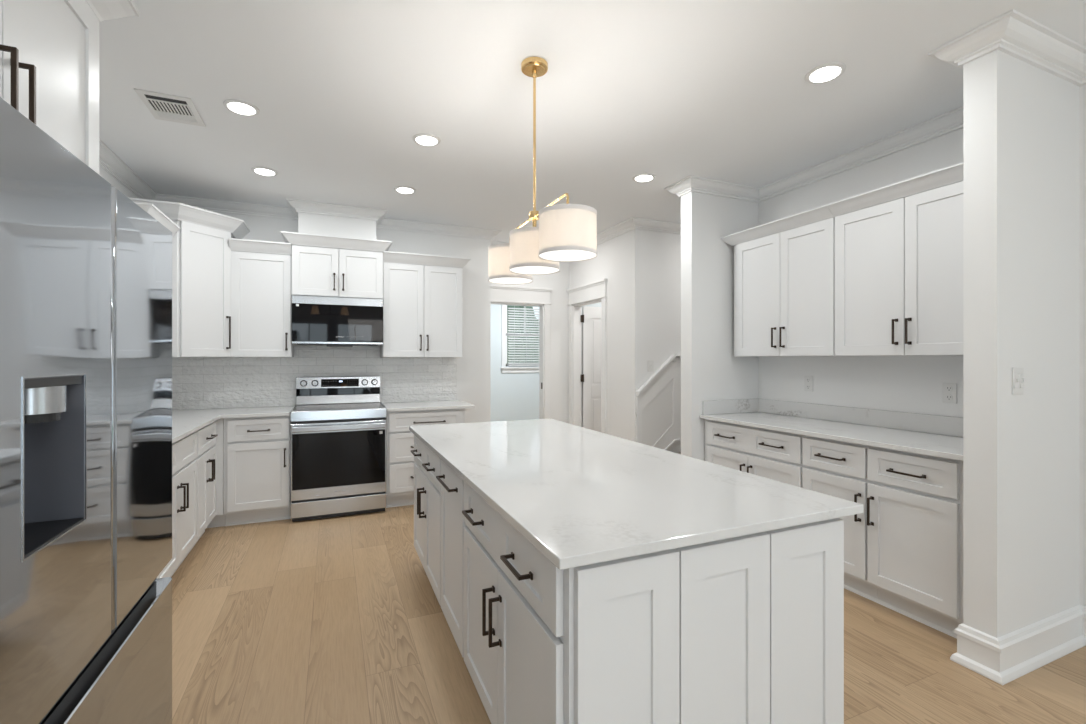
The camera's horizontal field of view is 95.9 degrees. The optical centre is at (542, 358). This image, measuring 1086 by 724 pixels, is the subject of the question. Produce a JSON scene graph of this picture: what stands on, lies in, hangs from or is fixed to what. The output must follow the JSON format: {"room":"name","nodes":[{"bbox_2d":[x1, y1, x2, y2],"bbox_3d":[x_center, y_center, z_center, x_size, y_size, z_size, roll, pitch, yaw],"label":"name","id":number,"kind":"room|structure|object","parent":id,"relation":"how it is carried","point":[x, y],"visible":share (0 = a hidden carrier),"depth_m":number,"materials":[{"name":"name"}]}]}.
{"room":"kitchen","nodes":[
{"label":"kitchen","id":0,"kind":"room"},
{"bbox_2d":[99,165,139,198],"bbox_3d":[-1.745,-0.020,0.225,0.120,2.760,8.830,0,0,-23],"label":"wall","id":1,"kind":"structure","parent":0,"point":[114,182],"depth_m":3.58,"materials":[{"name":"paint"}]},
{"bbox_2d":[134,202,179,235],"bbox_3d":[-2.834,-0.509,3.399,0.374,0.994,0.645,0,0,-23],"label":"crown molding","id":2,"kind":"structure","parent":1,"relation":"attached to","point":[149,208],"depth_m":3.37,"materials":[{"name":"paint"}]},
{"bbox_2d":[298,212,375,239],"bbox_3d":[-1.946,-1.244,4.660,0.666,0.311,0.279,0,0,-23],"label":"wall","id":3,"kind":"structure","parent":0,"point":[309,223],"depth_m":4.52,"materials":[{"name":"paint"}]},
{"bbox_2d":[184,212,490,422],"bbox_3d":[-2.102,-0.020,5.078,3.055,2.760,0.610,0,0,-23],"label":"wall","id":4,"kind":"structure","parent":0,"point":[474,366],"depth_m":5.30,"materials":[{"name":"paint"}]},
{"bbox_2d":[128,197,249,356],"bbox_3d":[-2.893,-0.594,4.014,0.758,1.163,0.713,0,0,-23],"label":"upper cabinet","id":5,"kind":"object","parent":4,"relation":"attached to","point":[201,251],"visible":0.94,"depth_m":3.92,"materials":[{"name":"paint"}]},
{"bbox_2d":[228,238,293,356],"bbox_3d":[-2.487,-0.509,4.358,0.463,0.994,0.400,0,0,-23],"label":"upper cabinet","id":6,"kind":"object","parent":4,"relation":"attached to","point":[261,271],"visible":0.98,"depth_m":4.24,"materials":[{"name":"paint"}]},
{"bbox_2d":[172,344,456,409],"bbox_3d":[-2.154,0.153,4.719,2.674,0.586,0.008,0,0,-23],"label":"tile backsplash","id":7,"kind":"structure","parent":4,"relation":"attached to","point":[197,382],"depth_m":4.63,"materials":[{"name":"white tile"}]},
{"bbox_2d":[242,376,251,387],"bbox_3d":[-2.703,0.214,4.474,0.072,0.116,0.008,0,0,-23],"label":"electrical outlet","id":8,"kind":"object","parent":7,"relation":"attached to","point":[246,380],"visible":1,"depth_m":4.47,"materials":[{"name":"white plastic"}]},
{"bbox_2d":[281,231,391,298],"bbox_3d":[-1.909,-0.825,4.579,0.914,0.534,0.451,0,0,-23],"label":"upper cabinet","id":9,"kind":"object","parent":4,"relation":"attached to","point":[322,265],"visible":0.98,"depth_m":4.41,"materials":[{"name":"paint"}]},
{"bbox_2d":[292,295,382,346],"bbox_3d":[-1.918,-0.331,4.601,0.760,0.442,0.392,0,0,-23],"label":"microwave oven","id":10,"kind":"object","parent":9,"relation":"attached to","point":[323,321],"visible":1,"depth_m":4.41,"materials":[{"name":"black glass"}]},
{"bbox_2d":[380,251,470,356],"bbox_3d":[-1.181,-0.509,4.919,0.836,0.994,0.400,0,0,-23],"label":"upper cabinet","id":11,"kind":"object","parent":4,"relation":"attached to","point":[422,293],"visible":0.99,"depth_m":4.77,"materials":[{"name":"paint"}]},
{"bbox_2d":[491,304,538,421],"bbox_3d":[-0.677,-0.020,8.699,3.820,2.760,0.120,0,0,-23],"label":"wall","id":12,"kind":"structure","parent":0,"point":[514,396],"depth_m":8.65,"materials":[{"name":"paint"}]},
{"bbox_2d":[501,305,538,372],"bbox_3d":[-0.314,-0.411,8.816,0.960,1.322,0.150,0,0,-23],"label":"window","id":13,"kind":"structure","parent":12,"relation":"in","point":[505,369],"depth_m":8.66,"materials":[{"name":"paint"}]},
{"bbox_2d":[508,305,538,365],"bbox_3d":[-0.302,-0.434,8.787,0.684,1.124,0.057,0,0,-23],"label":"window blind","id":14,"kind":"object","parent":13,"relation":"attached to","point":[514,308],"visible":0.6,"depth_m":8.77,"materials":[{"name":"white plastic"}]},
{"bbox_2d":[491,262,600,423],"bbox_3d":[0.584,-0.020,6.497,3.000,2.760,0.120,0,0,-23],"label":"wall","id":15,"kind":"structure","parent":0,"point":[559,281],"depth_m":6.27,"materials":[{"name":"paint"}]},
{"bbox_2d":[491,284,551,418],"bbox_3d":[-0.348,0.235,6.075,0.949,2.250,0.162,0,0,-23],"label":"trim","id":16,"kind":"structure","parent":15,"relation":"attached to","point":[500,294],"depth_m":6.18,"materials":[{"name":"paint"}]},
{"bbox_2d":[99,0,1085,241],"bbox_3d":[0.707,-1.450,2.916,6.800,0.100,12.000,0,0,-23],"label":"ceiling","id":17,"kind":"structure","parent":0,"point":[672,91],"depth_m":2.57,"materials":[{"name":"paint"}]},
{"bbox_2d":[134,88,205,126],"bbox_3d":[-2.072,-1.396,2.740,0.245,0.008,0.340,0,0,-23],"label":"ceiling vent","id":18,"kind":"object","parent":17,"relation":"in","point":[167,107],"visible":1,"depth_m":2.72,"materials":[{"name":"white plastic"}]},
{"bbox_2d":[223,99,259,115],"bbox_3d":[-1.678,-1.394,2.729,0.176,0.010,0.176,0,0,-23],"label":"recessed light","id":19,"kind":"object","parent":17,"relation":"in","point":[240,107],"visible":1,"depth_m":2.71,"materials":[{"name":"white plastic"}]},
{"bbox_2d":[251,167,277,175],"bbox_3d":[-2.077,-1.394,3.657,0.176,0.010,0.176,0,0,-23],"label":"recessed light","id":20,"kind":"object","parent":17,"relation":"in","point":[265,171],"visible":1,"depth_m":3.64,"materials":[{"name":"white plastic"}]},
{"bbox_2d":[394,186,415,193],"bbox_3d":[-1.142,-1.394,4.059,0.176,0.010,0.176,0,0,-23],"label":"recessed light","id":21,"kind":"object","parent":17,"relation":"in","point":[401,189],"visible":1,"depth_m":4.04,"materials":[{"name":"white plastic"}]},
{"bbox_2d":[412,133,440,145],"bbox_3d":[-0.744,-1.394,3.131,0.176,0.010,0.176,0,0,-23],"label":"recessed light","id":22,"kind":"object","parent":17,"relation":"in","point":[424,139],"visible":1,"depth_m":3.11,"materials":[{"name":"white plastic"}]},
{"bbox_2d":[488,57,596,284],"bbox_3d":[-0.037,-0.908,2.327,0.238,0.981,0.940,0,0,-23],"label":"pendant light","id":23,"kind":"object","parent":17,"relation":"hanging from","point":[567,232],"visible":1,"depth_m":2.22,"materials":[{"name":"white fabric"}]},
{"bbox_2d":[489,278,531,283],"bbox_3d":[-0.176,-0.424,2.650,0.232,0.002,0.232,0,0,-23],"label":"diffuser","id":24,"kind":"object","parent":23,"relation":"attached to","point":[493,280],"depth_m":2.65,"materials":[{"name":"white plastic"}]},
{"bbox_2d":[511,266,557,273],"bbox_3d":[-0.040,-0.424,2.334,0.232,0.002,0.232,0,0,-23],"label":"diffuser","id":25,"kind":"object","parent":23,"relation":"attached to","point":[514,269],"depth_m":2.33,"materials":[{"name":"white plastic"}]},
{"bbox_2d":[539,250,595,260],"bbox_3d":[0.101,-0.424,2.005,0.232,0.002,0.232,0,0,-23],"label":"diffuser","id":26,"kind":"object","parent":23,"relation":"attached to","point":[549,255],"depth_m":2.01,"materials":[{"name":"white plastic"}]},
{"bbox_2d":[632,173,655,181],"bbox_3d":[0.780,-1.394,3.785,0.176,0.010,0.176,0,0,-23],"label":"recessed light","id":27,"kind":"object","parent":17,"relation":"in","point":[644,177],"visible":1,"depth_m":3.76,"materials":[{"name":"white plastic"}]},
{"bbox_2d":[805,62,845,83],"bbox_3d":[1.381,-1.394,2.400,0.176,0.010,0.176,0,0,-23],"label":"recessed light","id":28,"kind":"object","parent":17,"relation":"in","point":[826,72],"visible":1,"depth_m":2.39,"materials":[{"name":"white plastic"}]},
{"bbox_2d":[569,229,644,443],"bbox_3d":[0.691,-0.020,5.665,0.120,2.760,1.495,0,0,-23],"label":"wall","id":29,"kind":"structure","parent":0,"point":[620,259],"depth_m":5.15,"materials":[{"name":"paint"}]},
{"bbox_2d":[566,278,607,433],"bbox_3d":[0.563,0.235,5.909,0.162,2.250,0.969,0,0,-23],"label":"trim","id":30,"kind":"structure","parent":29,"relation":"attached to","point":[594,292],"depth_m":6.23,"materials":[{"name":"paint"}]},
{"bbox_2d":[581,306,600,431],"bbox_3d":[0.838,0.339,6.422,0.779,2.022,0.053,0,0,-23],"label":"door","id":31,"kind":"structure","parent":29,"relation":"in","point":[591,316],"depth_m":6.33,"materials":[{"name":"paint"}]},
{"bbox_2d":[171,505,1085,723],"bbox_3d":[0.707,1.410,2.916,6.800,0.100,12.000,0,0,-23],"label":"floor","id":32,"kind":"structure","parent":0,"point":[340,619],"depth_m":2.28,"materials":[{"name":"brown wood"}]},
{"bbox_2d":[0,0,138,173],"bbox_3d":[-1.522,0.093,0.938,0.850,2.534,1.213,0,0,-23],"label":"upper cabinet","id":33,"kind":"object","parent":32,"relation":"on","point":[49,49],"visible":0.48,"depth_m":1.34,"materials":[{"name":"paint"}]},
{"bbox_2d":[0,97,171,723],"bbox_3d":[-1.412,0.481,0.933,0.942,1.757,0.918,0,0,-23],"label":"refrigerator","id":34,"kind":"object","parent":32,"relation":"on","point":[86,271],"visible":1,"depth_m":0.98,"materials":[{"name":"silver metal"}]},
{"bbox_2d":[157,432,196,578],"bbox_3d":[-2.426,0.917,2.800,0.651,0.886,0.888,0,0,-23],"label":"base cabinet","id":35,"kind":"object","parent":32,"relation":"on","point":[184,451],"visible":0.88,"depth_m":2.98,"materials":[{"name":"paint"}]},
{"bbox_2d":[183,422,217,560],"bbox_3d":[-2.724,0.917,3.494,0.651,0.886,0.618,0,0,-23],"label":"base cabinet","id":36,"kind":"object","parent":32,"relation":"on","point":[206,436],"visible":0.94,"depth_m":3.55,"materials":[{"name":"paint"}]},
{"bbox_2d":[207,418,225,527],"bbox_3d":[-2.964,0.917,4.049,0.648,0.886,0.590,0,0,-23],"label":"base cabinet","id":37,"kind":"object","parent":32,"relation":"on","point":[219,520],"visible":0.12,"depth_m":3.90,"materials":[{"name":"paint"}]},
{"bbox_2d":[224,414,290,525],"bbox_3d":[-2.435,0.917,4.245,0.473,0.886,0.646,0,0,-23],"label":"base cabinet","id":38,"kind":"object","parent":32,"relation":"on","point":[257,450],"visible":0.98,"depth_m":4.00,"materials":[{"name":"paint"}]},
{"bbox_2d":[291,376,386,521],"bbox_3d":[-1.845,0.765,4.448,0.756,1.190,0.680,0,0,-23],"label":"range","id":39,"kind":"object","parent":32,"relation":"on","point":[338,451],"visible":1,"depth_m":4.21,"materials":[{"name":"silver metal"}]},
{"bbox_2d":[291,402,385,410],"bbox_3d":[-1.852,0.441,4.464,0.756,0.028,0.535,0,0,-23],"label":"cooktop","id":40,"kind":"object","parent":39,"relation":"in","point":[299,406],"depth_m":4.51,"materials":[{"name":"silver metal"}]},
{"bbox_2d":[386,408,464,507],"bbox_3d":[-1.178,0.917,4.785,0.717,0.886,0.646,0,0,-23],"label":"base cabinet","id":41,"kind":"object","parent":32,"relation":"on","point":[400,461],"visible":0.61,"depth_m":4.45,"materials":[{"name":"paint"}]},
{"bbox_2d":[383,400,474,411],"bbox_3d":[-1.142,0.459,4.808,0.804,0.026,0.626,0,0,-23],"label":"countertop","id":42,"kind":"structure","parent":41,"relation":"on","point":[453,404],"depth_m":4.66,"materials":[{"name":"white stone"}]},
{"bbox_2d":[411,435,843,723],"bbox_3d":[0.021,0.917,2.355,0.999,0.886,2.289,0,0,-23],"label":"kitchen island","id":43,"kind":"object","parent":32,"relation":"on","point":[746,629],"visible":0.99,"depth_m":1.35,"materials":[{"name":"paint"}]},
{"bbox_2d":[409,419,863,569],"bbox_3d":[0.047,0.459,2.371,1.027,0.026,2.342,0,0,-23],"label":"island countertop","id":44,"kind":"structure","parent":43,"relation":"on","point":[581,496],"depth_m":1.64,"materials":[{"name":"white stone"}]},
{"bbox_2d":[705,419,803,487],"bbox_3d":[1.699,0.917,3.591,0.638,0.886,0.889,0,0,-23],"label":"base cabinet","id":45,"kind":"object","parent":32,"relation":"on","point":[770,454],"visible":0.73,"depth_m":3.40,"materials":[{"name":"paint"}]},
{"bbox_2d":[700,412,962,460],"bbox_3d":[1.883,0.459,3.178,0.629,0.026,1.801,0,0,-23],"label":"countertop","id":46,"kind":"structure","parent":45,"relation":"on","point":[937,445],"depth_m":2.96,"materials":[{"name":"white stone"}]},
{"bbox_2d":[802,435,877,601],"bbox_3d":[1.955,0.917,2.995,0.638,0.886,0.405,0,0,-23],"label":"base cabinet","id":47,"kind":"object","parent":32,"relation":"on","point":[839,469],"visible":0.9,"depth_m":2.81,"materials":[{"name":"paint"}]},
{"bbox_2d":[867,446,962,638],"bbox_3d":[2.134,0.917,2.578,0.638,0.886,0.499,0,0,-23],"label":"base cabinet","id":48,"kind":"object","parent":32,"relation":"on","point":[915,501],"visible":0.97,"depth_m":2.48,"materials":[{"name":"paint"}]},
{"bbox_3d":[-2.040,0.917,1.902,0.651,0.886,1.063,0,0,-23],"label":"base cabinet","id":49,"kind":"object","parent":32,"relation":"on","visible":0},
{"bbox_2d":[172,406,293,443],"bbox_3d":[-2.235,0.459,2.948,1.127,0.026,3.181,0,0,-23],"label":"countertop","id":50,"kind":"structure","parent":49,"relation":"on","point":[186,422],"depth_m":3.91,"materials":[{"name":"white stone"}]},
{"bbox_2d":[645,230,680,452],"bbox_3d":[2.005,-0.020,5.481,2.150,2.760,0.120,0,0,-23],"label":"wall","id":51,"kind":"structure","parent":0,"point":[662,249],"depth_m":5.08,"materials":[{"name":"paint"}]},
{"bbox_2d":[648,360,653,371],"bbox_3d":[1.107,0.076,5.021,0.072,0.116,0.016,0,0,-23],"label":"light switch","id":52,"kind":"object","parent":51,"relation":"attached to","point":[650,362],"visible":1,"depth_m":5.02,"materials":[{"name":"white plastic"}]},
{"bbox_2d":[636,354,680,450],"bbox_3d":[1.587,0.570,5.206,1.376,1.230,0.055,0,0,-23],"label":"trim","id":53,"kind":"structure","parent":51,"relation":"attached to","point":[670,369],"depth_m":5.08,"materials":[{"name":"paint"}]},
{"bbox_2d":[681,192,757,460],"bbox_3d":[2.285,-0.020,4.404,2.485,2.760,0.130,0,0,-23],"label":"wall","id":54,"kind":"structure","parent":0,"point":[710,370],"depth_m":3.94,"materials":[{"name":"paint"}]},
{"bbox_2d":[758,84,1085,606],"bbox_3d":[3.181,-0.020,1.127,0.135,2.760,6.600,0,0,-23],"label":"wall","id":55,"kind":"structure","parent":0,"point":[910,384],"depth_m":3.17,"materials":[{"name":"paint"}]},
{"bbox_2d":[99,139,680,244],"bbox_3d":[1.216,-1.357,1.763,6.535,0.085,9.080,0,0,-23],"label":"trim","id":56,"kind":"structure","parent":55,"relation":"attached to","point":[108,160],"depth_m":4.50,"materials":[{"name":"paint"}]},
{"bbox_2d":[721,205,834,356],"bbox_3d":[1.803,-0.498,3.639,0.410,0.965,0.953,0,0,-23],"label":"upper cabinet","id":57,"kind":"object","parent":55,"relation":"attached to","point":[784,268],"visible":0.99,"depth_m":3.47,"materials":[{"name":"paint"}]},
{"bbox_2d":[804,376,812,391],"bbox_3d":[2.001,0.188,3.692,0.008,0.116,0.072,0,0,-23],"label":"electrical outlet","id":58,"kind":"object","parent":55,"relation":"attached to","point":[808,380],"visible":1,"depth_m":3.69,"materials":[{"name":"white plastic"}]},
{"bbox_2d":[703,398,962,436],"bbox_3d":[1.897,0.391,3.184,0.599,0.110,1.802,0,0,-23],"label":"backsplash","id":59,"kind":"structure","parent":55,"relation":"attached to","point":[927,423],"depth_m":3.40,"materials":[{"name":"white stone"}]},
{"bbox_2d":[664,9,1085,202],"bbox_3d":[3.503,-1.357,1.451,2.577,0.085,6.702,0,0,-23],"label":"trim","id":60,"kind":"structure","parent":55,"relation":"attached to","point":[1013,33],"depth_m":2.30,"materials":[{"name":"paint"}]},
{"bbox_2d":[826,162,962,355],"bbox_3d":[2.165,-0.498,2.797,0.410,0.965,0.877,0,0,-23],"label":"upper cabinet","id":61,"kind":"object","parent":55,"relation":"attached to","point":[899,245],"visible":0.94,"depth_m":2.77,"materials":[{"name":"paint"}]},
{"bbox_2d":[942,383,956,402],"bbox_3d":[2.363,0.200,2.849,0.008,0.116,0.072,0,0,-23],"label":"electrical outlet","id":62,"kind":"object","parent":55,"relation":"attached to","point":[949,390],"visible":1,"depth_m":2.85,"materials":[{"name":"white plastic"}]},
{"bbox_2d":[963,49,1079,637],"bbox_3d":[2.285,-0.020,2.301,0.825,2.760,0.121,0,0,-23],"label":"wall column","id":63,"kind":"structure","parent":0,"point":[1021,120],"depth_m":2.18,"materials":[{"name":"paint"}]},
{"bbox_2d":[950,605,1085,684],"bbox_3d":[2.442,1.274,1.760,0.754,0.171,1.308,0,0,-23],"label":"baseboard","id":64,"kind":"structure","parent":63,"relation":"attached to","point":[1004,659],"depth_m":2.16,"materials":[{"name":"paint"}]},
{"bbox_2d":[1012,367,1024,394],"bbox_3d":[2.076,0.098,2.136,0.085,0.118,0.016,0,0,-23],"label":"electrical outlet","id":65,"kind":"object","parent":63,"relation":"attached to","point":[1018,380],"visible":1,"depth_m":2.13,"materials":[{"name":"white plastic"}]},
{"bbox_2d":[1014,374,1018,388],"bbox_3d":[2.055,0.098,2.128,0.030,0.064,0.004,0,0,-23],"label":"rocker switch","id":66,"kind":"object","parent":65,"relation":"attached to","point":[1016,376],"depth_m":2.13,"materials":[{"name":"white plastic"}]},
{"bbox_2d":[1020,374,1023,387],"bbox_3d":[2.098,0.098,2.146,0.030,0.064,0.004,0,0,-23],"label":"rocker switch","id":67,"kind":"object","parent":65,"relation":"attached to","point":[1021,375],"depth_m":2.14,"materials":[{"name":"white plastic"}]},
{"label":"outside","id":68,"kind":"structure","parent":0,"visible":0},
{"bbox_2d":[507,305,537,363],"bbox_3d":[-0.899,0.999,14.001,2.115,6.699,2.095,0,0,-23],"label":"shrub","id":69,"kind":"object","parent":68,"point":[529,307],"visible":0.09,"depth_m":13.25,"materials":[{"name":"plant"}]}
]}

